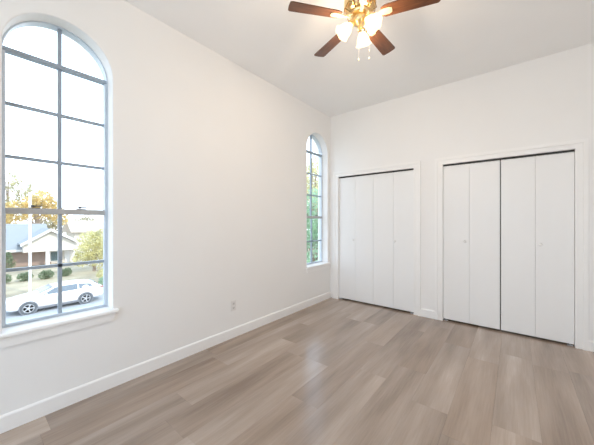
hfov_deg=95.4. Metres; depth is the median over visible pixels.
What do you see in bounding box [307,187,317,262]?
leafy tree
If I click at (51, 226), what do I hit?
tree
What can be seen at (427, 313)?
baseboard
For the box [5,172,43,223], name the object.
bare tree
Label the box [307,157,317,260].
leafy tree
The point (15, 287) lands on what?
lawn
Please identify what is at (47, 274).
shrub
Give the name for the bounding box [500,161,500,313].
wall
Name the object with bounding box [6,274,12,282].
shrub
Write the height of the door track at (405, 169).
0.024 m
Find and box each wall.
[0,0,329,415]
[330,43,593,340]
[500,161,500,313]
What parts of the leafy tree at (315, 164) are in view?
crown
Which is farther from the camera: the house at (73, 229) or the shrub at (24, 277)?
the house at (73, 229)
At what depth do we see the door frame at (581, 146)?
2.80 m
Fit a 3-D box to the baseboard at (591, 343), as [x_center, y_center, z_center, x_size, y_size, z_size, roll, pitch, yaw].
[3.170,1.257,2.575,0.539,0.106,0.015,0,0,39]
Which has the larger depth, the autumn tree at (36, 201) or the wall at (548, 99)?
the autumn tree at (36, 201)
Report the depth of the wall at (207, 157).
2.54 m
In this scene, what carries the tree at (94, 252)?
on the lawn
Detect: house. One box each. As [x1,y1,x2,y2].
[6,224,80,266]
[62,221,102,251]
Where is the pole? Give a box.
[28,192,31,291]
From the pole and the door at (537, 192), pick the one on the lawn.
the pole
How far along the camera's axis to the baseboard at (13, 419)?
2.22 m
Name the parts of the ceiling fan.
blade, blade, bulb, bulb, bulb, blade, blade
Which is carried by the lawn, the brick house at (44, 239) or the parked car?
the brick house at (44, 239)
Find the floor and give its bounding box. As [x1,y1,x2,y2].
[0,297,593,444]
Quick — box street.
[6,258,307,322]
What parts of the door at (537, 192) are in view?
panel, panel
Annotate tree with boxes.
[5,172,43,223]
[5,189,68,224]
[40,214,64,232]
[70,228,102,270]
[74,215,98,220]
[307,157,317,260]
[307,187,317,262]
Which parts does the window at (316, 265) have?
meeting rail, sash, frame, sash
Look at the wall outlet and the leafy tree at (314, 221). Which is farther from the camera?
the leafy tree at (314, 221)
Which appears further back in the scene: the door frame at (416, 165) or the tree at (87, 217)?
the tree at (87, 217)
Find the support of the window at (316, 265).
in the wall at (207, 157)
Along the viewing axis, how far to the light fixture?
1.94 m
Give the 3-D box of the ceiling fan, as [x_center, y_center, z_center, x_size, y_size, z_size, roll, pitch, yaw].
[0.488,-1.497,2.012,1.034,0.618,1.000,0,0,39]
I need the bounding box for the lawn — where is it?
[6,248,308,297]
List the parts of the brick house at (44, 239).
door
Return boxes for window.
[0,21,118,347]
[306,135,330,272]
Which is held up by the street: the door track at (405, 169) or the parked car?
the parked car
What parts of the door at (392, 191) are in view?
panel, panel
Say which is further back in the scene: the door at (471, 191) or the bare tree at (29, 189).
the bare tree at (29, 189)
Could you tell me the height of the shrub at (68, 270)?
0.920 m
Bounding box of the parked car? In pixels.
[6,279,102,315]
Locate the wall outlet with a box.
[231,300,235,310]
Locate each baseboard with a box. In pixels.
[0,291,330,433]
[420,308,434,318]
[589,340,593,351]
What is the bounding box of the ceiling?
[124,0,593,116]
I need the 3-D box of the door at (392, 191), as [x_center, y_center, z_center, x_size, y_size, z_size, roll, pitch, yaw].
[1.425,0.285,4.024,0.606,2.049,0.072,0,0,39]
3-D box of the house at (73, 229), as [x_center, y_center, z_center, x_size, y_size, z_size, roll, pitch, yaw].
[-37.944,2.610,52.475,7.400,5.600,10.800,0,0,39]
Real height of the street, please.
0.300 m
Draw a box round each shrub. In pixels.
[6,251,15,268]
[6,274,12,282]
[17,272,33,280]
[38,269,54,278]
[57,267,71,276]
[96,268,102,279]
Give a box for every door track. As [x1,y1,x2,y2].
[339,169,412,177]
[443,149,574,166]
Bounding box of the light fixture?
[344,0,376,21]
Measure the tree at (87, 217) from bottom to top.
7.100 m
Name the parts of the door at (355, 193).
panel, panel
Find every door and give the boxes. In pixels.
[339,174,372,303]
[373,170,412,313]
[443,160,499,329]
[501,151,573,345]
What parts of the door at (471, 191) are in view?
panel, panel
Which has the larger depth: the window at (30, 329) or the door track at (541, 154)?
the door track at (541, 154)
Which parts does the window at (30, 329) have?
sash, sash, meeting rail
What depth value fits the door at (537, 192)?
3.00 m
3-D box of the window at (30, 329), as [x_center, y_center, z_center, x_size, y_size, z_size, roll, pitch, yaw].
[-1.700,-0.323,1.953,0.205,2.211,0.658,0,0,39]
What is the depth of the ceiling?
2.68 m
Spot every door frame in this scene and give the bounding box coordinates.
[333,161,420,315]
[435,138,588,350]
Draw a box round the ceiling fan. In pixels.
[288,0,440,60]
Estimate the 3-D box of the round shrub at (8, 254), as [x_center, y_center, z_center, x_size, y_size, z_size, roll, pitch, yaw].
[-32.879,4.459,30.709,1.327,2.133,1.363,0,0,-32]
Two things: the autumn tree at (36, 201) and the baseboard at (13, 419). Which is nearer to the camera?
the baseboard at (13, 419)
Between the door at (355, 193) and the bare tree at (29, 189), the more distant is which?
the bare tree at (29, 189)

